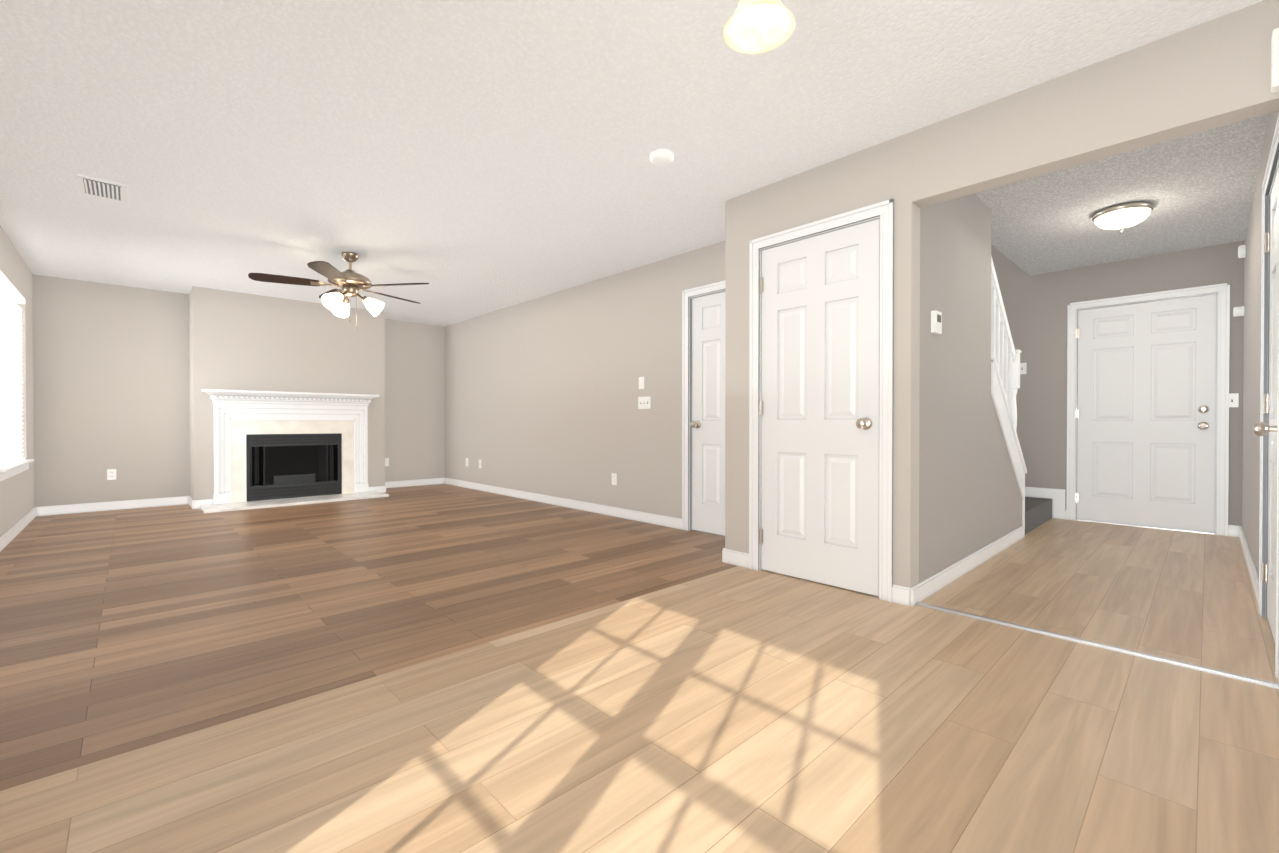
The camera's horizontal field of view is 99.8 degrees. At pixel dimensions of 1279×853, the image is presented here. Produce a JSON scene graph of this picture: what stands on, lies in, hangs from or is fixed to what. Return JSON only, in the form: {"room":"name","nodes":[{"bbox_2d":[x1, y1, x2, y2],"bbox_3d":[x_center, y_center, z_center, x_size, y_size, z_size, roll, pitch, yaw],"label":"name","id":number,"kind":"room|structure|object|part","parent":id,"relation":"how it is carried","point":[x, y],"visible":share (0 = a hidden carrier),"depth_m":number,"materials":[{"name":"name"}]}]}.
{"room":"living room","nodes":[
{"label":"living room","id":0,"kind":"room"},
{"bbox_2d":[0,226,33,536],"bbox_3d":[-2.615,-0.288,1.645,0.120,2.440,10.320,0,1,-43],"label":"wall","id":1,"kind":"structure","parent":0,"point":[16,498],"depth_m":5.02,"materials":[{"name":"paint"}]},
{"bbox_2d":[0,286,16,460],"bbox_3d":[-5.297,-0.436,4.441,0.051,1.496,1.466,0,1,-43],"label":"window","id":2,"kind":"structure","parent":1,"relation":"in","point":[10,442],"depth_m":4.79,"materials":[{"name":"clear glass"}]},
{"bbox_2d":[0,271,24,467],"bbox_3d":[-5.255,-0.437,4.481,0.055,1.492,1.458,0,1,-43],"label":"window blinds","id":3,"kind":"object","parent":2,"relation":"attached to","point":[10,366],"visible":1,"depth_m":4.54,"materials":[{"name":"white plastic"}]},
{"bbox_2d":[0,459,33,481],"bbox_3d":[-5.244,0.358,4.497,0.115,0.090,1.570,0,1,-43],"label":"window sill","id":4,"kind":"structure","parent":1,"relation":"attached to","point":[10,470],"depth_m":4.36,"materials":[{"name":"white wood"}]},
{"bbox_2d":[0,507,39,551],"bbox_3d":[-2.608,0.886,1.743,0.014,0.092,10.200,0,1,-43],"label":"baseboard","id":5,"kind":"structure","parent":1,"relation":"attached to","point":[7,537],"depth_m":4.57,"materials":[{"name":"white wood"}]},
{"bbox_2d":[33,275,444,506],"bbox_3d":[-4.613,-0.324,6.942,4.500,2.440,0.120,0,1,-43],"label":"wall","id":6,"kind":"structure","parent":0,"point":[111,376],"depth_m":5.92,"materials":[{"name":"paint"}]},
{"bbox_2d":[107,469,115,479],"bbox_3d":[-5.709,0.520,5.821,0.072,0.116,0.007,0,1,-43],"label":"electrical outlet plate","id":7,"kind":"object","parent":6,"relation":"attached to","point":[111,474],"depth_m":5.82,"materials":[{"name":"white plastic"}]},
{"bbox_2d":[40,496,187,515],"bbox_3d":[-5.663,0.858,5.863,1.180,0.092,0.014,0,1,-43],"label":"baseboard","id":8,"kind":"structure","parent":6,"relation":"attached to","point":[142,503],"depth_m":5.81,"materials":[{"name":"white wood"}]},
{"bbox_2d":[385,458,388,465],"bbox_3d":[-3.654,0.516,7.767,0.072,0.116,0.007,0,1,-43],"label":"electrical outlet plate","id":9,"kind":"object","parent":6,"relation":"attached to","point":[386,459],"depth_m":7.77,"materials":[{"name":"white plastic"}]},
{"bbox_2d":[388,478,443,487],"bbox_3d":[-3.412,0.843,7.994,1.020,0.092,0.014,0,1,-43],"label":"baseboard","id":10,"kind":"structure","parent":6,"relation":"attached to","point":[420,482],"depth_m":8.04,"materials":[{"name":"white wood"}]},
{"bbox_2d":[189,286,384,499],"bbox_3d":[-4.341,-0.322,6.771,2.000,2.440,0.500,0,1,-43],"label":"wall","id":11,"kind":"structure","parent":0,"point":[243,341],"depth_m":6.42,"materials":[{"name":"paint"}]},
{"bbox_2d":[188,496,195,508],"bbox_3d":[-5.058,0.856,6.071,0.014,0.092,0.484,0,1,-43],"label":"baseboard","id":12,"kind":"structure","parent":11,"relation":"attached to","point":[192,503],"depth_m":5.95,"materials":[{"name":"white wood"}]},
{"bbox_2d":[372,482,387,492],"bbox_3d":[-3.595,0.847,7.456,0.014,0.092,0.484,0,1,-43],"label":"baseboard","id":13,"kind":"structure","parent":11,"relation":"attached to","point":[382,489],"depth_m":7.24,"materials":[{"name":"white wood"}]},
{"bbox_2d":[445,240,725,527],"bbox_3d":[-0.908,-0.319,6.214,0.120,2.440,6.030,0,1,-43],"label":"wall","id":14,"kind":"structure","parent":0,"point":[543,394],"depth_m":5.81,"materials":[{"name":"paint"}]},
{"bbox_2d":[444,478,681,528],"bbox_3d":[-1.320,0.853,6.559,0.014,0.092,4.975,0,1,-43],"label":"baseboard","id":15,"kind":"structure","parent":14,"relation":"attached to","point":[667,521],"depth_m":5.85,"materials":[{"name":"white wood"}]},
{"bbox_2d":[612,473,616,484],"bbox_3d":[-0.257,0.532,5.438,0.007,0.116,0.072,0,1,-43],"label":"electrical outlet plate","id":16,"kind":"object","parent":14,"relation":"attached to","point":[614,476],"depth_m":5.43,"materials":[{"name":"white plastic"}]},
{"bbox_2d":[639,377,643,388],"bbox_3d":[0.018,-0.416,5.142,0.007,0.116,0.072,0,1,-43],"label":"switch plate","id":17,"kind":"object","parent":14,"relation":"attached to","point":[641,379],"depth_m":5.14,"materials":[{"name":"white plastic"}]},
{"bbox_2d":[638,396,650,408],"bbox_3d":[0.043,-0.226,5.112,0.012,0.116,0.164,0,1,-43],"label":"switch plate","id":18,"kind":"object","parent":14,"relation":"attached to","point":[644,402],"depth_m":5.11,"materials":[{"name":"white plastic"}]},
{"bbox_2d":[682,280,725,530],"bbox_3d":[0.745,-0.140,4.468,0.159,2.107,0.906,0,1,-43],"label":"door frame","id":19,"kind":"structure","parent":14,"relation":"attached to","point":[688,295],"depth_m":4.71,"materials":[{"name":"white wood"}]},
{"bbox_2d":[690,291,724,535],"bbox_3d":[0.729,-0.106,4.453,0.191,2.022,0.752,0,1,-43],"label":"door","id":20,"kind":"structure","parent":14,"relation":"in","point":[707,424],"depth_m":4.58,"materials":[{"name":"white wood"}]},
{"bbox_3d":[0.518,-0.018,4.676,0.191,0.066,0.066,0,1,-43],"label":"knob","id":21,"kind":"part","parent":20,"relation":"part of","materials":[{"name":"silver metal"}]},
{"bbox_2d":[0,0,1268,325],"bbox_3d":[0.016,-1.585,4.210,7.480,0.120,10.440,0,1,-43],"label":"ceiling","id":22,"kind":"structure","parent":0,"point":[460,160],"depth_m":2.77,"materials":[{"name":"white paint"}]},
{"bbox_2d":[77,174,126,201],"bbox_3d":[-3.421,-1.511,3.435,0.220,0.017,0.340,0,1,-43],"label":"ceiling vent","id":23,"kind":"object","parent":22,"relation":"in","point":[102,188],"visible":1,"depth_m":3.41,"materials":[{"name":"white metal"}]},
{"bbox_2d":[248,252,428,328],"bbox_3d":[-2.608,-1.194,4.808,1.416,0.670,1.366,0,1,-43],"label":"ceiling fan","id":24,"kind":"object","parent":22,"relation":"hanging from","point":[350,282],"visible":1,"depth_m":4.66,"materials":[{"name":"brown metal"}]},
{"bbox_2d":[650,149,673,165],"bbox_3d":[0.125,-1.497,3.005,0.136,0.040,0.136,0,1,-43],"label":"smoke detector","id":25,"kind":"object","parent":22,"relation":"attached to","point":[661,157],"visible":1,"depth_m":2.97,"materials":[{"name":"white plastic"}]},
{"bbox_2d":[723,0,794,53],"bbox_3d":[0.339,-1.317,1.529,0.200,0.380,0.200,0,1,-43],"label":"pendant lamp","id":26,"kind":"object","parent":22,"relation":"hanging from","point":[756,26],"visible":1,"depth_m":1.58,"materials":[{"name":"white glass"}]},
{"bbox_3d":[0.339,-1.250,1.529,0.056,0.143,0.056,0,1,-43],"label":"bulb","id":27,"kind":"part","parent":26,"relation":"part of","materials":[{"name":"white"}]},
{"bbox_2d":[1092,201,1152,231],"bbox_3d":[3.393,-1.444,3.785,0.320,0.156,0.320,0,1,-43],"label":"light","id":28,"kind":"object","parent":22,"relation":"attached to","point":[1122,216],"visible":1,"depth_m":3.70,"materials":[{"name":"white glass"}]},
{"bbox_3d":[3.393,-1.443,3.785,0.296,0.079,0.296,0,1,-43],"label":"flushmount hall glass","id":29,"kind":"part","parent":28,"relation":"part of","materials":[{"name":"white glass"}]},
{"bbox_2d":[0,484,1278,790],"bbox_3d":[-0.576,0.960,4.940,7.600,0.100,8.590,0,1,-43],"label":"floor","id":30,"kind":"structure","parent":0,"point":[122,631],"depth_m":2.96,"materials":[{"name":"brown wood"}]},
{"bbox_2d":[200,389,388,512],"bbox_3d":[-4.178,0.244,6.559,1.840,1.310,0.920,0,1,-43],"label":"fireplace","id":31,"kind":"object","parent":30,"relation":"on","point":[291,453],"visible":1,"depth_m":6.54,"materials":[{"name":"beige stone"}]},
{"bbox_2d":[1025,497,1051,533],"bbox_3d":[2.557,-0.251,4.606,3.249,2.324,1.062,0,1,-43],"label":"stairs","id":32,"kind":"structure","parent":30,"relation":"on","point":[1038,511],"depth_m":4.96,"materials":[{"name":"grey carpet"}]},
{"bbox_2d":[991,256,1020,428],"bbox_3d":[2.513,-0.817,3.907,1.660,2.268,0.104,0,1,-43],"label":"balusters","id":33,"kind":"object","parent":32,"relation":"on","point":[1005,353],"visible":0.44,"depth_m":4.19,"materials":[{"name":"white wood"}]},
{"bbox_2d":[0,566,1278,852],"bbox_3d":[0.819,0.989,0.753,3.870,0.100,4.290,0,1,-43],"label":"floor","id":34,"kind":"structure","parent":0,"point":[738,710],"depth_m":1.54,"materials":[{"name":"brown wood"}]},
{"bbox_2d":[915,602,1278,688],"bbox_3d":[1.866,0.923,2.363,0.045,0.009,1.246,0,1,-43],"label":"trim","id":35,"kind":"structure","parent":34,"relation":"on","point":[1165,660],"depth_m":2.24,"materials":[{"name":"silver metal"}]},
{"bbox_2d":[919,193,1021,582],"bbox_3d":[2.283,-0.301,3.693,2.310,2.440,0.120,0,1,-43],"label":"wall","id":36,"kind":"structure","parent":0,"point":[954,398],"depth_m":3.30,"materials":[{"name":"paint"}]},
{"bbox_2d":[931,310,941,334],"bbox_3d":[1.649,-0.577,2.987,0.090,0.120,0.029,0,1,-43],"label":"thermostat","id":37,"kind":"object","parent":36,"relation":"attached to","point":[936,322],"visible":1,"depth_m":2.96,"materials":[{"name":"white plastic"}]},
{"bbox_2d":[900,526,1023,605],"bbox_3d":[2.279,0.873,3.618,2.458,0.092,0.034,0,1,-43],"label":"baseboard","id":38,"kind":"structure","parent":36,"relation":"attached to","point":[926,588],"depth_m":3.24,"materials":[{"name":"white wood"}]},
{"bbox_2d":[991,358,1026,536],"bbox_3d":[2.790,0.215,4.162,0.966,1.401,0.160,0,1,-43],"label":"trim","id":39,"kind":"structure","parent":36,"relation":"attached to","point":[1002,407],"depth_m":4.07,"materials":[{"name":"white wood"}]},
{"bbox_2d":[725,0,1278,587],"bbox_3d":[2.099,-0.291,2.120,0.120,2.440,4.290,0,1,-43],"label":"wall","id":40,"kind":"structure","parent":0,"point":[1211,74],"depth_m":2.62,"materials":[{"name":"paint"}]},
{"bbox_2d":[722,548,748,563],"bbox_3d":[0.794,0.871,3.867,0.644,0.092,0.030,0,1,-43],"label":"baseboard","id":41,"kind":"structure","parent":40,"relation":"attached to","point":[728,556],"depth_m":3.58,"materials":[{"name":"white wood"}]},
{"bbox_2d":[759,219,879,595],"bbox_3d":[1.040,-0.102,3.184,0.191,2.032,0.760,0,1,-43],"label":"closet door","id":42,"kind":"structure","parent":40,"relation":"in","point":[819,408],"depth_m":3.13,"materials":[{"name":"white wood"}]},
{"bbox_3d":[1.028,-0.098,3.197,0.191,1.698,0.723,0,1,-43],"label":"knob","id":43,"kind":"part","parent":42,"relation":"part of","materials":[{"name":"silver metal"}]},
{"bbox_2d":[749,199,893,601],"bbox_3d":[1.074,-0.137,3.204,0.159,2.117,0.896,0,1,-43],"label":"door frame","id":44,"kind":"structure","parent":40,"relation":"attached to","point":[883,211],"depth_m":2.89,"materials":[{"name":"white wood"}]},
{"bbox_2d":[1271,28,1278,92],"bbox_3d":[2.236,-1.269,1.837,0.060,0.200,0.100,0,1,-43],"label":"sensor","id":45,"kind":"object","parent":40,"relation":"attached to","point":[1275,62],"visible":1,"depth_m":1.85,"materials":[{"name":"white plastic"}]},
{"bbox_2d":[991,241,1243,525],"bbox_3d":[4.213,-1.592,5.304,0.120,5.000,2.560,0,1,-43],"label":"wall","id":46,"kind":"structure","parent":0,"point":[1035,306],"depth_m":5.28,"materials":[{"name":"paint"}]},
{"bbox_2d":[1020,363,1026,373],"bbox_3d":[3.924,-0.594,5.519,0.012,0.116,0.072,0,1,-43],"label":"switch plate","id":47,"kind":"object","parent":46,"relation":"attached to","point":[1023,366],"depth_m":5.51,"materials":[{"name":"white plastic"}]},
{"bbox_2d":[1025,487,1064,518],"bbox_3d":[3.769,0.570,5.690,0.014,0.670,1.162,0,1,-43],"label":"trim","id":48,"kind":"structure","parent":46,"relation":"attached to","point":[1057,496],"depth_m":5.33,"materials":[{"name":"white wood"}]},
{"bbox_2d":[1077,294,1215,532],"bbox_3d":[4.569,-0.109,4.894,0.035,2.022,0.912,0,1,-43],"label":"front door","id":49,"kind":"structure","parent":46,"relation":"in","point":[1146,391],"depth_m":4.85,"materials":[{"name":"white wood"}]},
{"bbox_2d":[1075,328,1208,502],"bbox_3d":[4.550,-0.105,4.913,0.191,1.688,0.893,0,1,-43],"label":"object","id":50,"kind":"structure","parent":49,"relation":"attached to","point":[1203,409],"depth_m":4.61,"materials":[{"name":"silver metal"}]},
{"bbox_2d":[1066,283,1229,535],"bbox_3d":[4.584,-0.143,4.908,0.140,2.107,1.066,0,1,-43],"label":"door frame","id":51,"kind":"structure","parent":46,"relation":"attached to","point":[1221,292],"depth_m":4.59,"materials":[{"name":"white wood"}]},
{"bbox_2d":[1229,393,1238,406],"bbox_3d":[4.921,-0.217,4.468,0.012,0.116,0.072,0,1,-43],"label":"switch plate","id":52,"kind":"object","parent":46,"relation":"attached to","point":[1233,397],"depth_m":4.46,"materials":[{"name":"white plastic"}]},
{"bbox_2d":[1233,306,1243,316],"bbox_3d":[4.873,-0.936,4.378,0.080,0.080,0.060,0,1,-43],"label":"door chime","id":53,"kind":"object","parent":46,"relation":"attached to","point":[1238,311],"visible":1,"depth_m":4.36,"materials":[{"name":"white plastic"}]},
{"bbox_2d":[1242,111,1278,611],"bbox_3d":[3.741,-0.298,3.186,3.730,2.440,0.120,0,1,-43],"label":"wall","id":54,"kind":"structure","parent":0,"point":[1251,389],"depth_m":3.41,"materials":[{"name":"paint"}]},
{"bbox_2d":[1238,245,1245,257],"bbox_3d":[4.771,-1.385,4.264,0.100,0.100,0.040,0,1,-43],"label":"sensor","id":55,"kind":"object","parent":54,"relation":"attached to","point":[1241,251],"visible":1,"depth_m":4.24,"materials":[{"name":"white plastic"}]},
{"bbox_2d":[1232,525,1258,606],"bbox_3d":[4.007,0.874,3.556,2.605,0.092,0.040,0,1,-43],"label":"baseboard","id":56,"kind":"structure","parent":54,"relation":"attached to","point":[1237,531],"depth_m":3.48,"materials":[{"name":"white wood"}]},
{"bbox_2d":[1253,167,1278,640],"bbox_3d":[2.748,-0.091,2.300,0.840,2.022,0.191,0,1,-43],"label":"hall door","id":57,"kind":"structure","parent":54,"relation":"in","point":[1269,570],"depth_m":2.44,"materials":[{"name":"white wood"}]},
{"bbox_2d":[1259,114,1278,677],"bbox_3d":[2.761,-0.125,2.273,0.976,2.107,0.140,0,1,-43],"label":"door frame","id":58,"kind":"structure","parent":54,"relation":"attached to","point":[1270,172],"depth_m":2.60,"materials":[{"name":"white wood"}]}
]}

